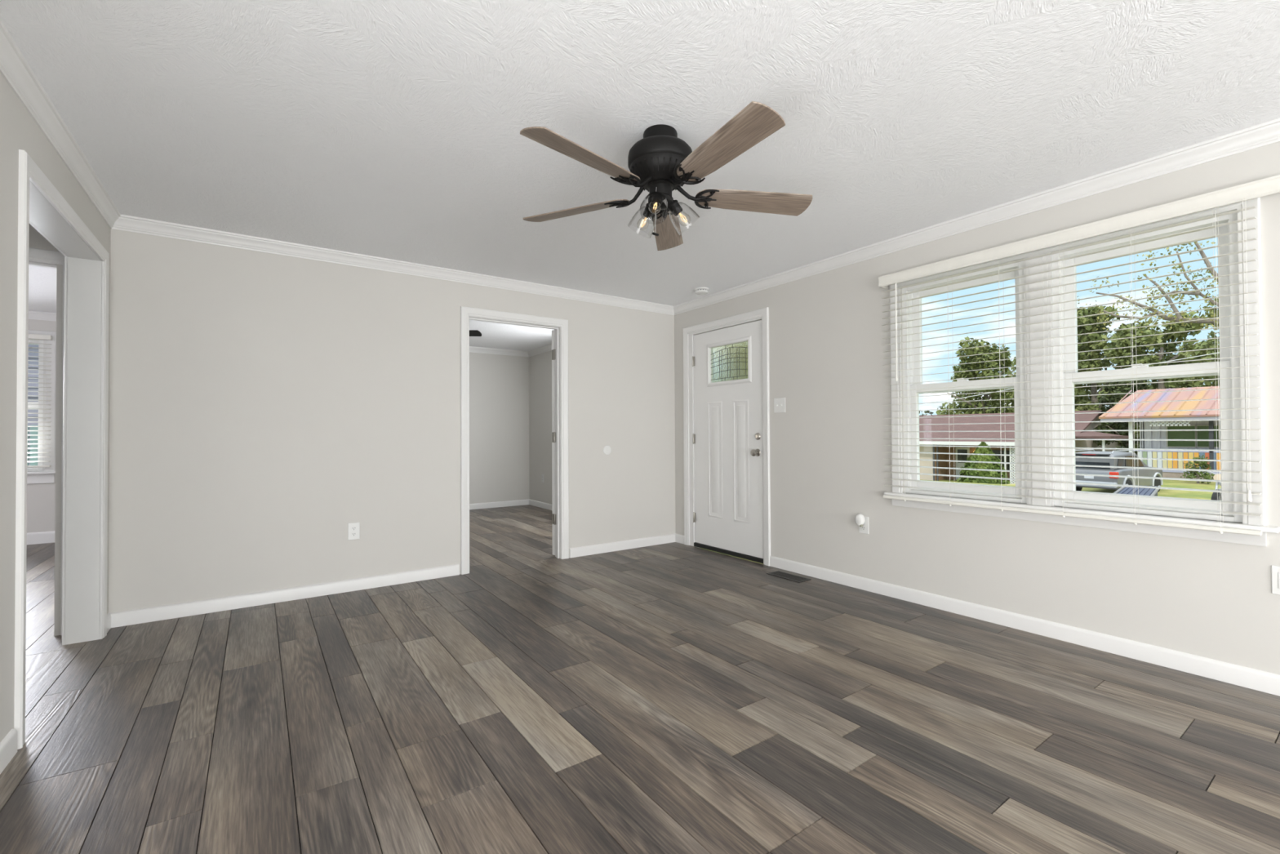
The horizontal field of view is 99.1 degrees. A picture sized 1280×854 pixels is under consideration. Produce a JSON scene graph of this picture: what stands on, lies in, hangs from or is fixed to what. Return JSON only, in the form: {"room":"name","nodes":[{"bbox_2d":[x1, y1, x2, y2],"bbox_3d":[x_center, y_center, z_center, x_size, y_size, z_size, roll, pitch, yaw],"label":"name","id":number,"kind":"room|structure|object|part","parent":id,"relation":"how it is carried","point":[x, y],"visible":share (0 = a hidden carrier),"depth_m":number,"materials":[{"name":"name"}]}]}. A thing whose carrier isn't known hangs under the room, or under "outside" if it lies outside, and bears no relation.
{"room":"empty living room","nodes":[
{"label":"empty living room","id":0,"kind":"room"},
{"bbox_2d":[26,319,56,533],"bbox_3d":[-7.089,0.066,4.929,4.400,2.470,0.136,0,-1,-35],"label":"wall","id":1,"kind":"structure","parent":0,"point":[41,497],"depth_m":5.54,"materials":[{"name":"beige paint"}]},
{"bbox_2d":[26,329,56,484],"bbox_3d":[-6.566,-0.204,5.256,1.370,1.551,0.190,0,-1,-35],"label":"window","id":2,"kind":"structure","parent":1,"relation":"in","point":[42,474],"depth_m":5.56,"materials":[{"name":"white paint"}]},
{"bbox_3d":[-6.587,-0.218,5.290,1.135,1.340,0.110,0,-1,-35],"label":"sash","id":3,"kind":"part","parent":2,"relation":"part of","materials":[{"name":"white plastic"}]},
{"bbox_2d":[26,333,52,467],"bbox_3d":[-6.478,-0.261,5.210,1.180,1.345,0.072,0,-1,-35],"label":"window blind","id":4,"kind":"object","parent":2,"relation":"attached to","point":[34,336],"visible":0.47,"depth_m":5.49,"materials":[{"name":"white plastic"}]},
{"bbox_3d":[-6.473,0.396,5.199,1.180,0.019,0.052,0,-1,-35],"label":"rail","id":5,"kind":"part","parent":4,"relation":"part of","materials":[{"name":"white plastic"}]},
{"bbox_2d":[28,310,56,320],"bbox_3d":[-5.946,-1.154,3.438,4.250,0.078,3.649,0,-1,-35],"label":"trim","id":6,"kind":"structure","parent":1,"relation":"attached to","point":[37,315],"depth_m":5.54,"materials":[{"name":"white paint"}]},
{"bbox_2d":[0,72,111,742],"bbox_3d":[-0.487,-0.092,-0.613,0.130,2.350,9.000,0,-1,-35],"label":"wall","id":7,"kind":"structure","parent":0,"point":[19,130],"depth_m":1.86,"materials":[{"name":"beige paint"}]},
{"bbox_2d":[0,728,17,773],"bbox_3d":[0.006,1.032,-1.194,0.013,0.083,7.510,0,-1,-35],"label":"baseboard","id":8,"kind":"structure","parent":7,"relation":"attached to","point":[8,745],"depth_m":1.81,"materials":[{"name":"white paint"}]},
{"bbox_2d":[13,149,109,749],"bbox_3d":[-2.547,0.081,2.447,0.019,2.095,1.320,0,-1,-35],"label":"trim","id":9,"kind":"structure","parent":7,"relation":"attached to","point":[28,170],"depth_m":1.93,"materials":[{"name":"white paint"}]},
{"bbox_2d":[29,179,102,644],"bbox_3d":[-2.608,0.106,2.404,0.132,2.045,1.230,0,-1,-35],"label":"trim","id":10,"kind":"structure","parent":7,"relation":"attached to","point":[84,268],"depth_m":2.88,"materials":[{"name":"paint"}]},
{"bbox_2d":[28,223,675,635],"bbox_3d":[-3.201,-0.036,3.050,8.600,2.350,0.115,0,-1,-35],"label":"wall","id":11,"kind":"structure","parent":0,"point":[263,406],"depth_m":3.66,"materials":[{"name":"beige paint"}]},
{"bbox_2d":[26,530,54,544],"bbox_3d":[-5.934,1.099,3.412,4.250,0.116,3.649,0,-1,-35],"label":"baseboard","id":12,"kind":"structure","parent":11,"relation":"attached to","point":[33,538],"depth_m":5.53,"materials":[{"name":"white paint"}]},
{"bbox_2d":[28,247,64,635],"bbox_3d":[-3.279,0.089,3.059,1.750,2.101,0.288,0,-1,-43],"label":"door frame","id":13,"kind":"structure","parent":11,"relation":"in","point":[37,257],"depth_m":2.98,"materials":[{"name":"white paint"}]},
{"bbox_2d":[106,564,459,632],"bbox_3d":[-2.172,1.098,3.606,1.971,0.083,0.130,0,-1,-35],"label":"baseboard","id":14,"kind":"structure","parent":11,"relation":"attached to","point":[129,617],"depth_m":3.52,"materials":[{"name":"white paint"}]},
{"bbox_2d":[347,522,359,540],"bbox_3d":[-1.998,0.727,3.809,0.074,0.118,0.007,0,-1,-35],"label":"wall outlet","id":15,"kind":"object","parent":11,"relation":"attached to","point":[353,528],"visible":1,"depth_m":3.81,"materials":[{"name":"white plastic"}]},
{"bbox_2d":[469,498,551,510],"bbox_3d":[-2.383,1.125,5.794,4.100,0.083,3.462,0,-1,-35],"label":"baseboard","id":16,"kind":"structure","parent":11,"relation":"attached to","point":[519,502],"depth_m":8.08,"materials":[{"name":"white paint"}]},
{"bbox_2d":[460,306,568,574],"bbox_3d":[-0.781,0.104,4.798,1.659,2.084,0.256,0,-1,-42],"label":"door frame","id":17,"kind":"structure","parent":11,"relation":"in","point":[560,451],"depth_m":4.73,"materials":[{"name":"white paint"}]},
{"bbox_2d":[603,445,611,454],"bbox_3d":[-0.299,0.212,5.010,0.086,0.086,0.009,0,-1,-35],"label":"bumper cover","id":18,"kind":"object","parent":11,"relation":"attached to","point":[606,450],"visible":1,"depth_m":5.01,"materials":[{"name":"white plastic"}]},
{"bbox_2d":[569,533,684,557],"bbox_3d":[-0.088,1.104,5.059,1.190,0.083,0.150,0,-1,-35],"label":"baseboard","id":19,"kind":"structure","parent":11,"relation":"attached to","point":[669,538],"depth_m":5.10,"materials":[{"name":"white paint"}]},
{"bbox_2d":[469,351,529,503],"bbox_3d":[-3.465,0.013,7.251,4.200,2.350,0.140,0,-1,-35],"label":"wall","id":20,"kind":"structure","parent":0,"point":[499,384],"depth_m":8.12,"materials":[{"name":"beige paint"}]},
{"bbox_2d":[469,343,551,356],"bbox_3d":[-2.394,-1.145,5.820,4.100,0.078,3.462,0,-1,-35],"label":"trim","id":21,"kind":"structure","parent":20,"relation":"attached to","point":[548,348],"depth_m":8.08,"materials":[{"name":"white paint"}]},
{"bbox_2d":[0,504,1279,853],"bbox_3d":[-1.713,1.166,0.890,8.644,0.120,12.900,0,-1,-35],"label":"floor","id":22,"kind":"structure","parent":0,"point":[673,697],"depth_m":2.02,"materials":[{"name":"brown wood"}]},
{"bbox_2d":[766,570,811,582],"bbox_3d":[1.118,1.126,4.109,0.136,0.005,0.310,0,-1,-35],"label":"floor vent","id":23,"kind":"object","parent":22,"relation":"in","point":[795,578],"visible":1,"depth_m":4.10,"materials":[{"name":"metal"}]},
{"bbox_2d":[769,571,807,581],"bbox_3d":[1.118,1.126,4.109,0.104,0.004,0.280,0,-1,-35],"label":"grille","id":24,"kind":"object","parent":23,"relation":"attached to","point":[779,574],"depth_m":4.10,"materials":[{"name":"metal"}]},
{"bbox_2d":[0,0,1279,351],"bbox_3d":[-1.610,-1.304,0.914,8.740,0.120,13.040,0,-1,-35],"label":"ceiling","id":25,"kind":"structure","parent":0,"point":[388,129],"depth_m":2.12,"materials":[{"name":"white paint"}]},
{"bbox_2d":[469,329,481,336],"bbox_3d":[-2.302,-0.960,5.415,1.261,0.458,1.302,0,-1,-35],"label":"ceiling fan","id":26,"kind":"object","parent":25,"relation":"hanging from","point":[472,332],"visible":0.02,"depth_m":5.46,"materials":[{"name":"brown metal"}]},
{"bbox_2d":[520,101,812,250],"bbox_3d":[0.093,-1.008,2.259,1.297,0.458,1.278,0,-1,-35],"label":"ceiling fan","id":27,"kind":"object","parent":25,"relation":"hanging from","point":[660,162],"visible":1,"depth_m":2.19,"materials":[{"name":"brown wood"}]},
{"bbox_3d":[-0.290,-0.979,2.471,0.526,0.006,0.143,-1,13,25],"label":"blade","id":28,"kind":"part","parent":27,"relation":"part of","materials":[{"name":"brown wood"}]},
{"bbox_3d":[-0.195,-0.985,1.993,0.143,0.006,0.526,18,12,41],"label":"blade","id":29,"kind":"part","parent":27,"relation":"part of","materials":[{"name":"brown wood"}]},
{"bbox_3d":[0.021,-0.895,2.363,0.113,0.104,0.113,0,41,-45],"label":"lamp shade","id":30,"kind":"part","parent":27,"relation":"part of","materials":[{"name":"clear glass"}]},
{"bbox_2d":[643,203,656,218],"bbox_3d":[0.046,-0.937,2.338,0.052,0.078,0.052,0,41,-45],"label":"socket","id":31,"kind":"object","parent":27,"relation":"attached to","point":[648,214],"depth_m":2.33,"materials":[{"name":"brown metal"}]},
{"bbox_3d":[0.063,-0.897,2.206,0.113,0.104,0.113,0,-43,15],"label":"lamp shade","id":32,"kind":"part","parent":27,"relation":"part of","materials":[{"name":"clear glass"}]},
{"bbox_2d":[651,192,663,207],"bbox_3d":[0.072,-0.938,2.242,0.052,0.078,0.052,0,-43,15],"label":"socket","id":33,"kind":"object","parent":27,"relation":"attached to","point":[659,197],"depth_m":2.22,"materials":[{"name":"brown metal"}]},
{"bbox_3d":[0.135,-0.978,2.710,0.143,0.006,0.526,-14,-2,6],"label":"blade","id":34,"kind":"part","parent":27,"relation":"part of","materials":[{"name":"brown wood"}]},
{"bbox_2d":[667,200,682,216],"bbox_3d":[0.143,-0.938,2.312,0.052,0.078,0.052,-43,10,-12],"label":"socket","id":35,"kind":"object","parent":27,"relation":"attached to","point":[673,206],"depth_m":2.30,"materials":[{"name":"brown metal"}]},
{"bbox_3d":[0.178,-0.897,2.321,0.113,0.104,0.113,-43,10,-12],"label":"lamp shade","id":36,"kind":"part","parent":27,"relation":"part of","materials":[{"name":"clear glass"}]},
{"bbox_3d":[0.290,-0.988,1.936,0.143,0.006,0.526,16,-8,-28],"label":"blade","id":37,"kind":"part","parent":27,"relation":"part of","materials":[{"name":"brown wood"}]},
{"bbox_3d":[0.494,-0.984,2.379,0.526,0.006,0.143,0,-15,-11],"label":"blade","id":38,"kind":"part","parent":27,"relation":"part of","materials":[{"name":"brown wood"}]},
{"bbox_2d":[693,287,709,294],"bbox_3d":[0.542,-1.190,4.790,0.136,0.041,0.136,0,-1,-35],"label":"smoke detector","id":39,"kind":"object","parent":25,"relation":"attached to","point":[699,291],"visible":1,"depth_m":4.75,"materials":[{"name":"white plastic"}]},
{"bbox_2d":[528,141,1279,674],"bbox_3d":[1.914,0.001,3.372,0.140,2.470,13.040,0,-1,-35],"label":"wall","id":40,"kind":"structure","parent":0,"point":[1211,599],"depth_m":3.26,"materials":[{"name":"beige paint"}]},
{"bbox_2d":[0,18,1279,315],"bbox_3d":[1.246,-1.223,0.623,4.121,0.078,9.000,0,-1,-35],"label":"trim","id":41,"kind":"structure","parent":40,"relation":"attached to","point":[15,68],"depth_m":3.13,"materials":[{"name":"white paint"}]},
{"bbox_2d":[683,306,770,565],"bbox_3d":[0.785,0.082,4.929,0.195,2.115,1.083,0,-1,-35],"label":"door","id":42,"kind":"structure","parent":40,"relation":"in","point":[726,387],"depth_m":4.87,"materials":[{"name":"white paint"}]},
{"bbox_3d":[0.796,-0.575,4.877,0.042,0.400,0.563,0,-1,-35],"label":"lite frame","id":43,"kind":"part","parent":42,"relation":"part of","materials":[{"name":"white paint"}]},
{"bbox_3d":[0.805,-0.575,4.884,0.006,0.332,0.495,0,-1,-35],"label":"glass pane","id":44,"kind":"part","parent":42,"relation":"part of","materials":[{"name":"green"}]},
{"bbox_2d":[773,397,785,413],"bbox_3d":[1.116,-0.174,4.372,0.017,0.118,0.116,0,-1,-35],"label":"light switch","id":45,"kind":"object","parent":40,"relation":"attached to","point":[780,402],"visible":1,"depth_m":4.37,"materials":[{"name":"white plastic"}]},
{"bbox_2d":[858,516,869,533],"bbox_3d":[1.546,0.676,3.765,0.007,0.118,0.074,0,-1,-35],"label":"wall outlet","id":46,"kind":"object","parent":40,"relation":"attached to","point":[864,529],"visible":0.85,"depth_m":3.75,"materials":[{"name":"white plastic"}]},
{"bbox_2d":[854,513,865,526],"bbox_3d":[1.517,0.640,3.755,0.052,0.084,0.060,0,-1,-35],"label":"plug","id":47,"kind":"object","parent":46,"relation":"attached to","point":[860,519],"visible":1,"depth_m":3.73,"materials":[{"name":"white plastic"}]},
{"bbox_2d":[769,555,1279,696],"bbox_3d":[3.295,1.043,1.271,0.013,0.083,7.760,0,-1,-35],"label":"baseboard","id":48,"kind":"structure","parent":40,"relation":"attached to","point":[1239,675],"depth_m":2.82,"materials":[{"name":"white paint"}]},
{"bbox_2d":[884,197,1279,546],"bbox_3d":[2.169,-0.241,2.966,0.189,1.494,1.700,0,-1,-35],"label":"window","id":49,"kind":"structure","parent":40,"relation":"in","point":[1253,522],"depth_m":2.85,"materials":[{"name":"white paint"}]},
{"bbox_3d":[1.968,-0.246,3.313,0.119,1.347,0.699,0,-1,-35],"label":"frame","id":50,"kind":"part","parent":49,"relation":"part of","materials":[{"name":"white plastic"}]},
{"bbox_3d":[1.960,0.063,3.302,0.034,0.680,0.635,0,-1,-35],"label":"sash","id":51,"kind":"part","parent":49,"relation":"part of","materials":[{"name":"white plastic"}]},
{"bbox_3d":[1.991,-0.555,3.333,0.034,0.670,0.635,0,-1,-35],"label":"sash","id":52,"kind":"part","parent":49,"relation":"part of","materials":[{"name":"white plastic"}]},
{"bbox_2d":[878,174,1279,535],"bbox_3d":[2.116,-0.268,2.863,0.112,1.456,1.788,0,-1,-35],"label":"window blind","id":53,"kind":"object","parent":49,"relation":"attached to","point":[1270,185],"visible":1,"depth_m":2.66,"materials":[{"name":"white plastic"}]},
{"bbox_3d":[1.685,-0.234,3.465,0.060,1.406,0.016,0,-1,-41],"label":"ladder cord","id":54,"kind":"part","parent":53,"relation":"part of","materials":[{"name":"white fabric"}]},
{"bbox_3d":[1.843,-0.237,3.241,0.060,1.406,0.016,0,-1,-41],"label":"ladder cord","id":55,"kind":"part","parent":53,"relation":"part of","materials":[{"name":"white fabric"}]},
{"bbox_3d":[2.000,-0.241,3.018,0.060,1.406,0.016,0,-1,-41],"label":"ladder cord","id":56,"kind":"part","parent":53,"relation":"part of","materials":[{"name":"white fabric"}]},
{"bbox_3d":[2.161,-0.244,2.789,0.060,1.406,0.016,0,-1,-41],"label":"ladder cord","id":57,"kind":"part","parent":53,"relation":"part of","materials":[{"name":"white fabric"}]},
{"bbox_3d":[2.079,0.445,2.906,0.052,0.019,1.636,0,-1,-35],"label":"rail","id":58,"kind":"part","parent":53,"relation":"part of","materials":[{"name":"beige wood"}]},
{"bbox_3d":[2.319,-0.247,2.563,0.060,1.406,0.016,0,-1,-41],"label":"ladder cord","id":59,"kind":"part","parent":53,"relation":"part of","materials":[{"name":"white fabric"}]},
{"bbox_3d":[2.478,-0.251,2.338,0.060,1.406,0.016,0,-1,-41],"label":"ladder cord","id":60,"kind":"part","parent":53,"relation":"part of","materials":[{"name":"white fabric"}]},
{"bbox_3d":[2.499,-0.321,2.246,0.016,1.258,0.016,0,-1,-35],"label":"lift cord","id":61,"kind":"part","parent":53,"relation":"part of","materials":[{"name":"white fabric"}]},
{"bbox_3d":[2.435,-0.257,2.649,0.119,1.347,0.676,0,-1,-35],"label":"frame","id":62,"kind":"part","parent":49,"relation":"part of","materials":[{"name":"white plastic"}]},
{"bbox_3d":[2.457,-0.565,2.669,0.034,0.670,0.612,0,-1,-35],"label":"sash","id":63,"kind":"part","parent":49,"relation":"part of","materials":[{"name":"white plastic"}]},
{"bbox_3d":[2.426,0.053,2.638,0.034,0.680,0.612,0,-1,-35],"label":"sash","id":64,"kind":"part","parent":49,"relation":"part of","materials":[{"name":"white plastic"}]},
{"bbox_2d":[1271,564,1279,595],"bbox_3d":[2.642,0.629,2.205,0.008,0.118,0.116,0,-1,-35],"label":"wall outlet","id":65,"kind":"object","parent":40,"relation":"attached to","point":[1275,570],"visible":1,"depth_m":2.24,"materials":[{"name":"white plastic"}]},
{"bbox_2d":[1277,572,1279,588],"bbox_3d":[2.627,0.629,2.223,0.004,0.068,0.034,0,-1,-35],"label":"receptacle","id":66,"kind":"object","parent":65,"relation":"attached to","point":[1278,573],"depth_m":2.23,"materials":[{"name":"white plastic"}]},
{"bbox_3d":[16.626,2.336,19.264,8.500,0.052,3.300,0,-1,-35],"label":"driveway","id":67,"kind":"object","parent":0,"visible":0},
{"bbox_2d":[1075,448,1163,491],"bbox_3d":[16.605,1.547,19.081,3.936,1.524,1.607,0,-1,-29],"label":"suv","id":68,"kind":"object","parent":67,"relation":"on","point":[1082,461],"visible":0.6,"depth_m":18.14,"materials":[{"name":"paint"}]},
{"bbox_3d":[14.963,1.658,18.166,0.037,0.115,0.262,0,-1,-29],"label":"licence plate","id":69,"kind":"part","parent":68,"relation":"part of","materials":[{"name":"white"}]},
{"bbox_2d":[1109,471,1119,478],"bbox_3d":[15.322,1.556,17.626,0.148,0.205,0.213,0,-1,-29],"label":"tail light","id":70,"kind":"object","parent":68,"relation":"attached to","point":[1110,473],"depth_m":17.57,"materials":[{"name":"red plastic"}]},
{"bbox_3d":[16.112,0.824,18.198,1.654,0.093,0.030,0,-1,-29],"label":"roof rail","id":71,"kind":"part","parent":68,"relation":"part of","materials":[{"name":"grey plastic"}]},
{"label":"outside","id":72,"kind":"structure","parent":0,"visible":0},
{"bbox_2d":[920,352,1218,404],"bbox_3d":[15.293,-1.949,19.003,0.022,2.273,16.903,0,-1,-35],"label":"cable","id":73,"kind":"object","parent":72,"point":[1215,353],"visible":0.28,"depth_m":17.90,"materials":[{"name":"white plastic"}]},
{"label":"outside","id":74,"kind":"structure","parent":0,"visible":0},
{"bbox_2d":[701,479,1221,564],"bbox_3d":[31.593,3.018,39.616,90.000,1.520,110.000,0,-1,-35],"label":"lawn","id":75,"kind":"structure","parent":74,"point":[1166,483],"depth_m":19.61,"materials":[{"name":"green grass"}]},
{"bbox_2d":[936,336,1016,414],"bbox_3d":[32.747,-2.180,51.489,7.820,12.795,8.513,0,-1,-35],"label":"leafy tree","id":76,"kind":"object","parent":75,"relation":"on","point":[1004,355],"visible":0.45,"depth_m":51.06,"materials":[{"name":"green plant"}]},
{"bbox_2d":[956,441,1010,484],"bbox_3d":[17.011,1.893,26.977,2.259,2.346,2.233,0,-1,-35],"label":"conical shrub","id":77,"kind":"object","parent":75,"relation":"on","point":[979,450],"visible":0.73,"depth_m":26.46,"materials":[{"name":"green plant"}]},
{"bbox_2d":[919,410,1123,446],"bbox_3d":[43.342,0.904,69.708,8.671,7.066,57.805,0,-1,-35],"label":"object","id":78,"kind":"object","parent":75,"relation":"on","point":[925,411],"visible":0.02,"depth_m":76.18,"materials":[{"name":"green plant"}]},
{"bbox_2d":[919,409,1128,484],"bbox_3d":[26.401,1.537,38.922,12.100,5.120,14.200,0,-1,-35],"label":"house","id":79,"kind":"structure","parent":75,"relation":"on","point":[1088,416],"depth_m":38.25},
{"bbox_3d":[20.791,2.547,38.570,0.080,2.750,0.080,0,-1,-35],"label":"porch post","id":80,"kind":"part","parent":79,"relation":"part of","materials":[{"name":"grey wood"}]},
{"bbox_3d":[20.935,2.544,38.365,0.080,2.750,0.080,0,-1,-35],"label":"porch post","id":81,"kind":"part","parent":79,"relation":"part of","materials":[{"name":"brown"}]},
{"bbox_3d":[23.132,2.641,39.083,0.060,2.350,0.950,0,-1,-35],"label":"door","id":82,"kind":"part","parent":79,"relation":"part of","materials":[{"name":"white"}]},
{"bbox_3d":[23.379,2.491,34.889,0.080,2.750,0.080,0,-1,-35],"label":"porch post","id":83,"kind":"part","parent":79,"relation":"part of","materials":[{"name":"white wood"}]},
{"bbox_3d":[23.551,2.487,34.643,0.080,2.750,0.080,0,-1,-35],"label":"porch post","id":84,"kind":"part","parent":79,"relation":"part of","materials":[{"name":"white wood"}]},
{"bbox_3d":[23.740,2.484,34.409,0.070,2.392,0.542,0,-1,-35],"label":"lattice panel","id":85,"kind":"part","parent":79,"relation":"part of","materials":[{"name":"white"}]},
{"bbox_3d":[25.624,2.280,30.113,0.100,3.240,0.100,0,-1,-35],"label":"carport post","id":86,"kind":"part","parent":79,"relation":"part of","materials":[{"name":"white"}]},
{"bbox_2d":[1003,356,1089,412],"bbox_3d":[42.351,-2.289,57.011,8.834,13.040,7.683,0,-1,-35],"label":"leafy tree","id":87,"kind":"object","parent":75,"relation":"on","point":[1014,361],"visible":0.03,"depth_m":57.01,"materials":[{"name":"green plant"}]},
{"bbox_2d":[1074,306,1149,447],"bbox_3d":[36.828,-2.898,43.977,7.375,14.013,6.982,0,-1,-35],"label":"leafy tree","id":88,"kind":"object","parent":75,"relation":"on","point":[1091,310],"visible":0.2,"depth_m":42.92,"materials":[{"name":"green plant"}]},
{"bbox_2d":[1093,366,1153,455],"bbox_3d":[30.206,-0.175,33.836,3.241,7.330,3.119,0,-1,-16],"label":"leafy tree","id":89,"kind":"object","parent":75,"relation":"on","point":[1124,388],"visible":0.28,"depth_m":33.83,"materials":[{"name":"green plant"}]},
{"bbox_2d":[1113,484,1160,496],"bbox_3d":[8.004,1.661,8.841,4.100,1.172,0.740,0,-1,-44],"label":"trailer","id":90,"kind":"object","parent":75,"relation":"on","point":[1123,490],"visible":0.08,"depth_m":9.36,"materials":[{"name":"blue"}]},
{"bbox_3d":[7.845,1.100,9.009,4.100,0.044,0.044,0,-1,-44],"label":"rail","id":91,"kind":"part","parent":90,"relation":"part of","materials":[{"name":"grey metal"}]},
{"bbox_3d":[8.157,1.095,8.685,4.100,0.044,0.044,0,-1,-44],"label":"rail","id":92,"kind":"part","parent":90,"relation":"part of","materials":[{"name":"grey metal"}]},
{"bbox_2d":[1076,240,1218,337],"bbox_3d":[14.738,-1.867,12.110,4.877,8.860,7.199,0,-1,-10],"label":"tree","id":93,"kind":"object","parent":75,"relation":"on","point":[1179,317],"visible":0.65,"depth_m":13.45,"materials":[{"name":"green plant"}]},
{"bbox_2d":[1097,310,1213,446],"bbox_3d":[34.656,-2.139,36.283,6.595,10.709,6.384,0,-1,16],"label":"leafy tree","id":94,"kind":"object","parent":75,"relation":"on","point":[1144,340],"visible":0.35,"depth_m":36.33,"materials":[{"name":"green plant"}]},
{"bbox_2d":[1098,386,1221,479],"bbox_3d":[27.510,0.232,20.743,8.200,4.200,13.750,0,-1,-35],"label":"house","id":95,"kind":"structure","parent":75,"relation":"on","point":[1197,394],"depth_m":23.09,"materials":[{"name":"metal"}]},
{"bbox_3d":[21.140,0.972,23.473,0.120,2.650,0.120,0,-1,-35],"label":"porch post","id":96,"kind":"part","parent":95,"relation":"part of","materials":[{"name":"white wood"}]},
{"bbox_3d":[21.616,-0.180,22.261,0.045,0.305,1.225,0,-1,-35],"label":"lattice trim","id":97,"kind":"part","parent":95,"relation":"part of","materials":[{"name":"white wood"}]},
{"bbox_3d":[24.677,0.920,18.406,0.080,0.060,12.400,0,-1,-35],"label":"porch rail","id":98,"kind":"part","parent":95,"relation":"part of","materials":[{"name":"white wood"}]},
{"bbox_3d":[23.282,0.400,23.453,0.060,0.950,0.930,0,-1,-35],"label":"frame","id":99,"kind":"part","parent":95,"relation":"part of","materials":[{"name":"beige wood"}]},
{"bbox_3d":[23.739,0.391,22.803,0.060,0.950,0.700,0,-1,-35],"label":"frame","id":100,"kind":"part","parent":95,"relation":"part of","materials":[{"name":"beige"}]},
{"bbox_3d":[22.532,0.942,21.493,0.120,2.650,0.120,0,-1,-35],"label":"porch post","id":101,"kind":"part","parent":95,"relation":"part of","materials":[{"name":"grey"}]},
{"bbox_2d":[1180,454,1214,484],"bbox_3d":[21.056,1.739,20.586,0.875,1.373,0.979,0,-1,-35],"label":"bush","id":102,"kind":"object","parent":75,"relation":"on","point":[1195,474],"visible":0.73,"depth_m":20.52,"materials":[{"name":"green plant"}]},
{"bbox_2d":[1181,297,1219,387],"bbox_3d":[32.833,-2.395,29.157,6.606,9.673,5.387,0,-1,-7],"label":"leafy tree","id":103,"kind":"object","parent":75,"relation":"on","point":[1210,344],"visible":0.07,"depth_m":29.96,"materials":[{"name":"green plant"}]},
{"bbox_2d":[1207,471,1221,500],"bbox_3d":[15.575,1.705,14.415,2.060,1.134,0.656,0,-1,-27],"label":"motorcycle","id":104,"kind":"object","parent":75,"relation":"on","point":[1216,477],"visible":0.08,"depth_m":14.13,"materials":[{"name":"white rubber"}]},
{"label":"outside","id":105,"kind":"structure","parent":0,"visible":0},
{"bbox_3d":[-18.331,2.493,13.088,22.200,0.080,26.000,0,-1,-35],"label":"yard","id":106,"kind":"structure","parent":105,"visible":0},
{"bbox_2d":[26,425,38,465],"bbox_3d":[-11.363,1.141,6.050,10.500,2.350,0.080,0,-1,-35],"label":"fence","id":107,"kind":"object","parent":106,"relation":"on","point":[31,428],"visible":0.03,"depth_m":7.86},
{"bbox_2d":[27,344,38,465],"bbox_3d":[-12.811,-0.628,10.291,11.800,6.000,5.000,0,-1,-35],"label":"house","id":108,"kind":"structure","parent":106,"relation":"on","point":[32,349],"depth_m":9.46,"materials":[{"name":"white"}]}
]}

